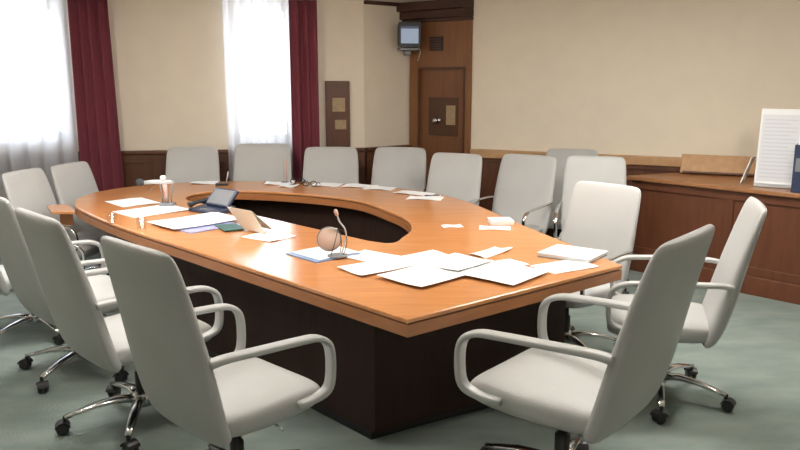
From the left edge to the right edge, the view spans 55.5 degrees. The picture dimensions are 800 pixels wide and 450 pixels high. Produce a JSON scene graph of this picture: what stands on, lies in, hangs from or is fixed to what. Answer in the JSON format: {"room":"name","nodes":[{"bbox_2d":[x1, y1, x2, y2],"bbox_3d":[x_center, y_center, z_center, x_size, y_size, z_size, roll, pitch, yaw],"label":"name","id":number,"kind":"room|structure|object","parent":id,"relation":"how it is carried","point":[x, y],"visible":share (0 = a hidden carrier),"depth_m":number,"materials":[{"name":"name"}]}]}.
{"room":"conference room","nodes":[
{"label":"conference room","id":0,"kind":"room"},
{"bbox_2d":[66,0,364,150],"bbox_3d":[-2.805,-1.018,7.710,4.882,2.470,0.280,-2,11,-8],"label":"wall","id":1,"kind":"structure","parent":0,"point":[168,55],"depth_m":7.59,"materials":[{"name":"beige paint"}]},
{"bbox_2d":[78,151,364,186],"bbox_3d":[-2.782,-0.288,7.689,4.882,0.845,0.042,-2,11,-8],"label":"trim","id":2,"kind":"structure","parent":1,"relation":"attached to","point":[146,167],"depth_m":7.66,"materials":[{"name":"brown wood"}]},
{"bbox_2d":[78,148,364,154],"bbox_3d":[-2.780,-0.723,7.594,4.882,0.035,0.065,-2,11,-8],"label":"trim","id":3,"kind":"structure","parent":1,"relation":"attached to","point":[357,149],"depth_m":7.61,"materials":[{"name":"brown wood"}]},
{"bbox_2d":[325,81,349,146],"bbox_3d":[-0.642,-1.143,7.847,0.250,0.675,0.036,-2,11,-8],"label":"notice board","id":4,"kind":"object","parent":1,"relation":"attached to","point":[337,93],"visible":0.94,"depth_m":7.83,"materials":[{"name":"brown wood"}]},
{"bbox_2d":[363,0,409,146],"bbox_3d":[-0.213,-1.117,8.226,0.632,2.470,0.280,-9,14,-38],"label":"wall","id":5,"kind":"structure","parent":0,"point":[386,68],"depth_m":8.01,"materials":[{"name":"beige paint"}]},
{"bbox_2d":[365,151,374,184],"bbox_3d":[-0.112,-0.394,8.239,0.632,0.845,0.042,-9,14,-38],"label":"trim","id":6,"kind":"structure","parent":5,"relation":"attached to","point":[369,155],"depth_m":8.00,"materials":[{"name":"brown wood"}]},
{"bbox_2d":[364,0,399,5],"bbox_3d":[-0.109,-2.288,7.869,0.632,0.035,0.050,-9,14,-38],"label":"crown molding","id":7,"kind":"structure","parent":5,"relation":"attached to","point":[370,2],"depth_m":7.78,"materials":[{"name":"brown wood"}]},
{"bbox_2d":[365,144,411,150],"bbox_3d":[-0.104,-0.829,8.146,0.632,0.035,0.065,-9,14,-38],"label":"trim","id":8,"kind":"structure","parent":5,"relation":"attached to","point":[407,145],"depth_m":8.08,"materials":[{"name":"brown wood"}]},
{"bbox_2d":[397,22,420,59],"bbox_3d":[0.098,-1.915,7.955,0.260,0.390,0.255,-2,11,-8],"label":"wall monitor","id":9,"kind":"object","parent":5,"relation":"attached to","point":[409,33],"visible":1,"depth_m":7.83,"materials":[{"name":"black plastic"}]},
{"bbox_2d":[0,252,799,449],"bbox_3d":[0.000,1.226,2.875,10.400,0.100,11.580,0,11,0],"label":"floor","id":10,"kind":"structure","parent":0,"point":[755,360],"depth_m":3.93,"materials":[{"name":"carpet"}]},
{"bbox_2d":[0,245,85,344],"bbox_3d":[-2.474,0.231,5.027,0.790,1.037,0.699,-9,14,-39],"label":"chair","id":11,"kind":"object","parent":10,"relation":"on","point":[6,288],"visible":0.28,"depth_m":4.96,"materials":[{"name":"silver metal"}]},
{"bbox_2d":[2,168,114,258],"bbox_3d":[-2.617,0.076,5.940,0.746,0.995,0.661,2,11,12],"label":"chair","id":12,"kind":"object","parent":10,"relation":"on","point":[30,189],"visible":0.25,"depth_m":5.93,"materials":[{"name":"white leather"}]},
{"bbox_2d":[0,197,128,393],"bbox_3d":[-1.873,0.323,4.390,0.837,1.099,0.741,-10,15,-43],"label":"chair","id":13,"kind":"object","parent":10,"relation":"on","point":[15,256],"visible":0.55,"depth_m":4.14,"materials":[{"name":"grey leather"}]},
{"bbox_2d":[51,161,114,275],"bbox_3d":[-2.493,-0.030,6.517,0.748,0.985,0.676,3,11,16],"label":"chair","id":14,"kind":"object","parent":10,"relation":"on","point":[75,180],"visible":0.3,"depth_m":6.44,"materials":[{"name":"white leather"}]},
{"bbox_2d":[15,207,223,449],"bbox_3d":[-1.355,0.436,3.748,0.766,1.120,0.848,11,15,44],"label":"chair","id":15,"kind":"object","parent":10,"relation":"on","point":[75,310],"visible":0.65,"depth_m":3.44,"materials":[{"name":"grey leather"}]},
{"bbox_2d":[166,147,219,182],"bbox_3d":[-2.006,-0.186,7.183,0.699,1.037,0.790,-1,11,-6],"label":"chair","id":16,"kind":"object","parent":10,"relation":"on","point":[183,164],"visible":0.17,"depth_m":7.41,"materials":[{"name":"white leather"}]},
{"bbox_2d":[100,236,335,449],"bbox_3d":[-0.685,0.571,2.998,0.750,1.140,0.770,10,15,42],"label":"chair","id":17,"kind":"object","parent":10,"relation":"on","point":[221,399],"visible":1,"depth_m":2.75,"materials":[{"name":"white leather"}]},
{"bbox_2d":[233,143,291,181],"bbox_3d":[-1.312,-0.214,7.253,0.788,1.066,0.767,0,11,-2],"label":"chair","id":18,"kind":"object","parent":10,"relation":"on","point":[252,161],"visible":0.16,"depth_m":7.47,"materials":[{"name":"white leather"}]},
{"bbox_2d":[302,147,358,183],"bbox_3d":[-0.660,-0.191,7.207,0.747,1.037,0.781,0,11,2],"label":"chair","id":19,"kind":"object","parent":10,"relation":"on","point":[321,164],"visible":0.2,"depth_m":7.43,"materials":[{"name":"white leather"}]},
{"bbox_2d":[47,181,621,439],"bbox_3d":[-0.548,0.286,5.500,2.571,0.750,4.556,-11,15,-43],"label":"conference table","id":20,"kind":"object","parent":10,"relation":"on","point":[394,342],"visible":0.8,"depth_m":3.97,"materials":[{"name":"brown wood"}]},
{"bbox_2d":[105,197,159,206],"bbox_3d":[-2.080,-0.179,5.913,0.300,0.005,0.360,-10,15,-41],"label":"paper sheet","id":21,"kind":"object","parent":20,"relation":"on","point":[128,202],"visible":0.98,"depth_m":5.89,"materials":[{"name":"white paper"}]},
{"bbox_2d":[112,205,187,217],"bbox_3d":[-1.800,-0.105,5.521,0.440,0.009,0.340,-11,15,-44],"label":"paper sheet","id":22,"kind":"object","parent":20,"relation":"on","point":[151,210],"visible":0.98,"depth_m":5.49,"materials":[{"name":"white paper"}]},
{"bbox_2d":[136,175,175,205],"bbox_3d":[-1.836,-0.259,5.706,0.277,0.230,0.080,-1,11,-6],"label":"table microphone","id":23,"kind":"object","parent":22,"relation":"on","point":[163,181],"visible":1,"depth_m":5.69,"materials":[{"name":"grey plastic"}]},
{"bbox_2d":[147,212,235,228],"bbox_3d":[-1.360,-0.032,5.071,0.520,0.009,0.360,-11,15,-44],"label":"paper sheet","id":24,"kind":"object","parent":20,"relation":"on","point":[212,217],"visible":0.92,"depth_m":5.06,"materials":[{"name":"white paper"}]},
{"bbox_2d":[191,181,217,183],"bbox_3d":[-1.800,-0.392,6.983,0.240,0.016,0.140,-1,11,-5],"label":"paper sheet","id":25,"kind":"object","parent":20,"relation":"on","point":[198,182],"visible":0.94,"depth_m":6.99,"materials":[{"name":"white paper"}]},
{"bbox_2d":[174,221,240,233],"bbox_3d":[-1.260,0.009,4.937,0.250,0.006,0.380,10,15,42],"label":"document folder","id":26,"kind":"object","parent":20,"relation":"on","point":[191,230],"visible":0.61,"depth_m":4.85,"materials":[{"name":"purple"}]},
{"bbox_2d":[215,223,244,230],"bbox_3d":[-1.090,0.014,4.881,0.140,0.005,0.220,-6,13,-29],"label":"document folder","id":27,"kind":"object","parent":26,"relation":"on","point":[232,226],"visible":0.94,"depth_m":4.86,"materials":[{"name":"teal"}]},
{"bbox_2d":[187,187,238,213],"bbox_3d":[-1.352,-0.175,5.488,0.310,0.157,0.242,9,14,39],"label":"laptop","id":28,"kind":"object","parent":20,"relation":"on","point":[219,199],"visible":0.94,"depth_m":5.48,"materials":[{"name":"blue"}]},
{"bbox_2d":[215,171,228,185],"bbox_3d":[-1.600,-0.421,6.845,0.120,0.126,0.060,0,11,0],"label":"microphone","id":29,"kind":"object","parent":20,"relation":"on","point":[225,183],"visible":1,"depth_m":6.83,"materials":[{"name":"black plastic"}]},
{"bbox_2d":[227,207,272,233],"bbox_3d":[-0.921,-0.039,4.780,0.345,0.135,0.154,10,15,42],"label":"card","id":30,"kind":"object","parent":20,"relation":"on","point":[248,220],"visible":1,"depth_m":4.74,"materials":[{"name":"beige paper"}]},
{"bbox_2d":[242,231,295,241],"bbox_3d":[-0.800,0.068,4.627,0.260,0.008,0.210,8,14,37],"label":"paper sheet","id":31,"kind":"object","parent":20,"relation":"on","point":[269,236],"visible":0.98,"depth_m":4.63,"materials":[{"name":"white paper"}]},
{"bbox_2d":[264,180,294,184],"bbox_3d":[-1.100,-0.386,6.953,0.260,0.016,0.200,-1,11,-4],"label":"paper sheet","id":32,"kind":"object","parent":20,"relation":"on","point":[267,182],"visible":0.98,"depth_m":6.93,"materials":[{"name":"white paper"}]},
{"bbox_2d":[281,159,289,182],"bbox_3d":[-1.060,-0.499,6.998,0.080,0.220,0.080,0,11,0],"label":"microphone","id":33,"kind":"object","parent":32,"relation":"on","point":[283,181],"visible":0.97,"depth_m":6.99,"materials":[{"name":"grey plastic"}]},
{"bbox_2d":[280,183,298,186],"bbox_3d":[-0.990,-0.352,6.776,0.150,0.017,0.120,2,11,12],"label":"paper sheet","id":34,"kind":"object","parent":20,"relation":"on","point":[283,184],"visible":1,"depth_m":6.79,"materials":[{"name":"white paper"}]},
{"bbox_2d":[302,181,319,186],"bbox_3d":[-0.790,-0.378,6.788,0.138,0.052,0.129,2,11,10],"label":"spectacles","id":35,"kind":"object","parent":20,"relation":"on","point":[303,181],"visible":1,"depth_m":6.73,"materials":[{"name":"black plastic"}]},
{"bbox_2d":[286,252,360,262],"bbox_3d":[-0.420,0.158,4.166,0.300,0.006,0.280,-10,15,-41],"label":"document folder","id":36,"kind":"object","parent":20,"relation":"on","point":[303,257],"visible":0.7,"depth_m":4.06,"materials":[{"name":"blue"}]},
{"bbox_2d":[293,246,358,259],"bbox_3d":[-0.405,0.148,4.189,0.280,0.005,0.250,-10,15,-41],"label":"paper sheet","id":37,"kind":"object","parent":36,"relation":"on","point":[317,253],"visible":0.74,"depth_m":4.17,"materials":[{"name":"white paper"}]},
{"bbox_2d":[310,182,342,186],"bbox_3d":[-0.660,-0.365,6.855,0.260,0.012,0.200,2,11,8],"label":"paper sheet","id":38,"kind":"object","parent":20,"relation":"on","point":[321,183],"visible":0.92,"depth_m":6.86,"materials":[{"name":"white paper"}]},
{"bbox_2d":[317,209,347,258],"bbox_3d":[-0.355,0.039,4.077,0.154,0.258,0.109,5,12,26],"label":"gooseneck microphone","id":39,"kind":"object","parent":20,"relation":"on","point":[328,238],"visible":1,"depth_m":4.07,"materials":[{"name":"grey plastic"}]},
{"bbox_2d":[341,183,377,187],"bbox_3d":[-0.360,-0.350,6.777,0.300,0.012,0.180,3,11,14],"label":"paper sheet","id":40,"kind":"object","parent":20,"relation":"on","point":[349,184],"visible":0.98,"depth_m":6.79,"materials":[{"name":"white paper"}]},
{"bbox_2d":[346,250,398,261],"bbox_3d":[-0.130,0.173,4.087,0.340,0.006,0.210,8,14,37],"label":"paper sheet","id":41,"kind":"object","parent":20,"relation":"on","point":[366,255],"visible":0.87,"depth_m":4.11,"materials":[{"name":"white paper"}]},
{"bbox_2d":[338,256,418,274],"bbox_3d":[-0.110,0.209,3.870,0.360,0.007,0.220,-8,14,-37],"label":"paper sheet","id":42,"kind":"object","parent":20,"relation":"on","point":[390,263],"visible":1,"depth_m":3.87,"materials":[{"name":"white paper"}]},
{"bbox_2d":[363,186,396,190],"bbox_3d":[-0.180,-0.323,6.639,0.260,0.012,0.170,4,11,18],"label":"paper sheet","id":43,"kind":"object","parent":20,"relation":"on","point":[369,187],"visible":1,"depth_m":6.63,"materials":[{"name":"white paper"}]},
{"bbox_2d":[393,190,435,195],"bbox_3d":[0.120,-0.267,6.345,0.320,0.014,0.150,6,13,29],"label":"paper sheet","id":44,"kind":"object","parent":20,"relation":"on","point":[402,191],"visible":0.93,"depth_m":6.33,"materials":[{"name":"white paper"}]},
{"bbox_2d":[377,264,463,286],"bbox_3d":[0.110,0.240,3.678,0.300,0.006,0.340,10,15,43],"label":"paper sheet","id":45,"kind":"object","parent":20,"relation":"on","point":[421,275],"visible":1,"depth_m":3.67,"materials":[{"name":"white paper"}]},
{"bbox_2d":[420,253,492,270],"bbox_3d":[0.290,0.190,3.907,0.250,0.007,0.300,10,15,41],"label":"paper sheet","id":46,"kind":"object","parent":45,"relation":"on","point":[454,261],"visible":1,"depth_m":3.90,"materials":[{"name":"white paper"}]},
{"bbox_2d":[397,250,447,265],"bbox_3d":[0.130,0.173,4.057,0.300,0.006,0.220,-8,14,-37],"label":"paper sheet","id":47,"kind":"object","parent":20,"relation":"on","point":[416,258],"visible":0.73,"depth_m":4.08,"materials":[{"name":"white paper"}]},
{"bbox_2d":[406,196,443,200],"bbox_3d":[0.200,-0.217,6.090,0.280,0.013,0.160,3,11,14],"label":"paper sheet","id":48,"kind":"object","parent":20,"relation":"on","point":[437,198],"visible":1,"depth_m":6.10,"materials":[{"name":"white paper"}]},
{"bbox_2d":[441,224,462,227],"bbox_3d":[0.340,0.006,4.951,0.130,0.006,0.090,-2,11,-10],"label":"paper sheet","id":49,"kind":"object","parent":20,"relation":"on","point":[446,225],"visible":1,"depth_m":4.94,"materials":[{"name":"white paper"}]},
{"bbox_2d":[470,247,512,257],"bbox_3d":[0.500,0.145,4.204,0.120,0.018,0.260,10,15,41],"label":"paper sheet","id":50,"kind":"object","parent":20,"relation":"on","point":[492,251],"visible":1,"depth_m":4.20,"materials":[{"name":"white paper"}]},
{"bbox_2d":[479,225,509,229],"bbox_3d":[0.610,0.018,4.892,0.200,0.006,0.120,2,11,8],"label":"paper sheet","id":51,"kind":"object","parent":20,"relation":"on","point":[481,227],"visible":1,"depth_m":4.90,"materials":[{"name":"white paper"}]},
{"bbox_2d":[487,217,513,224],"bbox_3d":[0.667,-0.026,5.049,0.155,0.032,0.125,-1,11,-5],"label":"pad","id":52,"kind":"object","parent":20,"relation":"on","point":[492,220],"visible":1,"depth_m":4.99,"materials":[{"name":"white paper"}]},
{"bbox_2d":[455,261,548,284],"bbox_3d":[0.500,0.230,3.732,0.340,0.005,0.340,9,14,39],"label":"paper sheet","id":53,"kind":"object","parent":20,"relation":"on","point":[497,271],"visible":0.99,"depth_m":3.72,"materials":[{"name":"white paper"}]},
{"bbox_2d":[497,259,528,265],"bbox_3d":[0.520,0.201,3.909,0.240,0.007,0.160,-6,13,-29],"label":"paper sheet","id":54,"kind":"object","parent":20,"relation":"on","point":[512,261],"visible":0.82,"depth_m":3.96,"materials":[{"name":"white paper"}]},
{"bbox_2d":[530,260,599,273],"bbox_3d":[0.845,0.211,3.896,0.300,0.004,0.190,-6,13,-29],"label":"paper sheet","id":55,"kind":"object","parent":20,"relation":"on","point":[564,266],"visible":0.97,"depth_m":3.89,"materials":[{"name":"white paper"}]},
{"bbox_2d":[537,244,607,263],"bbox_3d":[0.940,0.156,4.135,0.300,0.022,0.260,8,13,35],"label":"booklet","id":56,"kind":"object","parent":20,"relation":"on","point":[558,251],"visible":1,"depth_m":4.09,"materials":[{"name":"white paper"}]},
{"bbox_2d":[371,147,425,191],"bbox_3d":[-0.086,-0.186,7.183,0.744,1.037,0.792,3,11,14],"label":"chair","id":57,"kind":"object","parent":10,"relation":"on","point":[399,167],"visible":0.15,"depth_m":7.40,"materials":[{"name":"white leather"}]},
{"bbox_2d":[426,152,481,205],"bbox_3d":[0.361,-0.078,6.626,0.737,1.037,0.748,6,12,27],"label":"chair","id":58,"kind":"object","parent":10,"relation":"on","point":[455,175],"visible":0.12,"depth_m":6.79,"materials":[{"name":"white leather"}]},
{"bbox_2d":[468,154,556,233],"bbox_3d":[0.928,-0.054,6.503,0.784,1.037,0.790,8,14,37],"label":"chair","id":59,"kind":"object","parent":10,"relation":"on","point":[525,184],"visible":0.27,"depth_m":6.65,"materials":[{"name":"white leather"}]},
{"bbox_2d":[546,148,597,232],"bbox_3d":[1.521,-0.154,7.021,0.713,1.037,0.790,4,12,22],"label":"chair","id":60,"kind":"object","parent":10,"relation":"on","point":[561,154],"visible":0.14,"depth_m":7.25,"materials":[{"name":"white leather"}]},
{"bbox_2d":[454,224,714,449],"bbox_3d":[0.691,0.549,3.031,0.894,1.171,0.801,9,14,39],"label":"chair","id":61,"kind":"object","parent":10,"relation":"on","point":[589,393],"visible":1,"depth_m":2.79,"materials":[{"name":"grey leather"}]},
{"bbox_2d":[553,156,628,293],"bbox_3d":[1.538,0.004,6.152,0.689,1.057,0.777,3,11,14],"label":"chair","id":62,"kind":"object","parent":10,"relation":"on","point":[604,169],"visible":0.22,"depth_m":6.38,"materials":[{"name":"white leather"}]},
{"bbox_2d":[555,181,640,347],"bbox_3d":[1.055,0.287,4.737,0.791,1.037,0.704,-10,15,-41],"label":"chair","id":63,"kind":"object","parent":10,"relation":"on","point":[600,216],"visible":0.4,"depth_m":4.80,"materials":[{"name":"white leather"}]},
{"bbox_2d":[606,197,766,424],"bbox_3d":[1.431,0.402,4.006,0.842,1.088,0.771,3,11,17],"label":"chair","id":64,"kind":"object","parent":10,"relation":"on","point":[705,323],"visible":0.73,"depth_m":3.83,"materials":[{"name":"grey leather"}]},
{"bbox_2d":[626,173,799,304],"bbox_3d":[3.420,0.072,6.340,1.460,0.850,2.620,-10,15,-41],"label":"cabinet","id":65,"kind":"object","parent":10,"relation":"on","point":[672,205],"depth_m":6.20,"materials":[{"name":"brown wood"}]},
{"bbox_2d":[626,173,799,198],"bbox_3d":[3.420,-0.328,6.263,1.460,0.035,2.619,-10,15,-41],"label":"countertop","id":66,"kind":"structure","parent":65,"relation":"on","point":[719,182],"depth_m":6.36,"materials":[{"name":"brown wood"}]},
{"bbox_2d":[680,154,756,176],"bbox_3d":[2.876,-0.527,6.746,0.720,0.171,0.123,5,12,25],"label":"board","id":67,"kind":"object","parent":65,"relation":"on","point":[690,163],"visible":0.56,"depth_m":6.77,"materials":[{"name":"brown wood"}]},
{"bbox_2d":[740,156,755,182],"bbox_3d":[2.858,-0.455,6.247,0.077,0.216,0.140,8,13,35],"label":"card","id":68,"kind":"object","parent":65,"relation":"on","point":[750,163],"visible":1,"depth_m":6.22,"materials":[{"name":"white paper"}]},
{"bbox_2d":[754,109,799,188],"bbox_3d":[2.997,-0.608,6.004,0.300,0.611,0.219,7,13,32],"label":"chart","id":69,"kind":"object","parent":65,"relation":"on","point":[779,133],"visible":0.8,"depth_m":5.97,"materials":[{"name":"white paper"}]},
{"bbox_2d":[791,143,799,192],"bbox_3d":[3.034,-0.434,5.773,0.070,0.360,0.181,7,13,32],"label":"ring binder","id":70,"kind":"object","parent":65,"relation":"on","point":[795,185],"visible":1,"depth_m":5.71,"materials":[{"name":"blue plastic"}]},
{"bbox_2d":[371,0,428,2],"bbox_3d":[0.000,-1.297,2.387,10.400,0.100,11.580,0,11,0],"label":"ceiling","id":71,"kind":"structure","parent":0,"point":[396,1],"depth_m":7.69,"materials":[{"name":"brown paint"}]},
{"bbox_2d":[0,0,78,234],"bbox_3d":[-4.143,-0.936,7.259,2.014,2.420,0.089,-2,11,-8],"label":"sheer curtain","id":72,"kind":"object","parent":71,"relation":"hanging from","point":[38,122],"visible":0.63,"depth_m":7.29,"materials":[{"name":"white fabric"}]},
{"bbox_2d":[67,0,123,190],"bbox_3d":[-2.912,-0.960,7.383,0.411,2.420,0.096,-2,11,-8],"label":"curtain","id":73,"kind":"object","parent":71,"relation":"hanging from","point":[89,27],"visible":0.72,"depth_m":7.32,"materials":[{"name":"fabric"}]},
{"bbox_2d":[222,0,292,180],"bbox_3d":[-1.411,-1.011,7.651,0.647,2.420,0.054,-2,11,-8],"label":"sheer curtain","id":74,"kind":"object","parent":71,"relation":"hanging from","point":[255,32],"visible":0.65,"depth_m":7.56,"materials":[{"name":"white fabric"}]},
{"bbox_2d":[288,0,319,181],"bbox_3d":[-0.952,-1.014,7.664,0.274,2.420,0.091,0,11,0],"label":"curtain","id":75,"kind":"object","parent":71,"relation":"hanging from","point":[303,39],"visible":0.66,"depth_m":7.58,"materials":[{"name":"fabric"}]},
{"bbox_2d":[472,0,799,156],"bbox_3d":[3.029,-0.861,6.899,4.921,2.470,0.280,5,12,25],"label":"wall","id":76,"kind":"structure","parent":0,"point":[667,78],"depth_m":7.06,"materials":[{"name":"beige paint"}]},
{"bbox_2d":[396,0,473,22],"bbox_3d":[0.338,-2.189,7.788,0.886,0.200,0.200,9,14,40],"label":"cornice","id":77,"kind":"structure","parent":76,"relation":"attached to","point":[431,10],"depth_m":7.68,"materials":[{"name":"brown wood"}]},
{"bbox_2d":[471,8,473,148],"bbox_3d":[0.521,-1.105,8.160,0.816,2.470,0.280,9,14,40],"label":"door frame","id":78,"kind":"structure","parent":76,"relation":"in","point":[473,8],"depth_m":7.72,"materials":[{"name":"brown wood"}]},
{"bbox_2d":[410,20,472,191],"bbox_3d":[0.398,-0.993,8.027,0.786,2.300,0.110,9,14,40],"label":"door","id":79,"kind":"structure","parent":78,"relation":"attached to","point":[441,78],"depth_m":7.92,"materials":[{"name":"brown wood"}]},
{"bbox_2d":[429,36,442,50],"bbox_3d":[0.375,-1.879,7.872,0.170,0.140,0.015,9,14,40],"label":"vent grille","id":80,"kind":"object","parent":79,"relation":"attached to","point":[435,42],"depth_m":7.87,"materials":[{"name":"brown"}]},
{"bbox_2d":[470,149,681,166],"bbox_3d":[2.956,-0.544,6.801,4.921,0.085,0.065,5,12,25],"label":"trim","id":81,"kind":"structure","parent":76,"relation":"attached to","point":[484,153],"depth_m":7.14,"materials":[{"name":"brown wood"}]},
{"bbox_2d":[479,158,680,237],"bbox_3d":[2.961,-0.134,6.891,4.921,0.845,0.042,5,12,25],"label":"wainscoting","id":82,"kind":"structure","parent":76,"relation":"attached to","point":[490,167],"depth_m":7.74,"materials":[{"name":"brown wood"}]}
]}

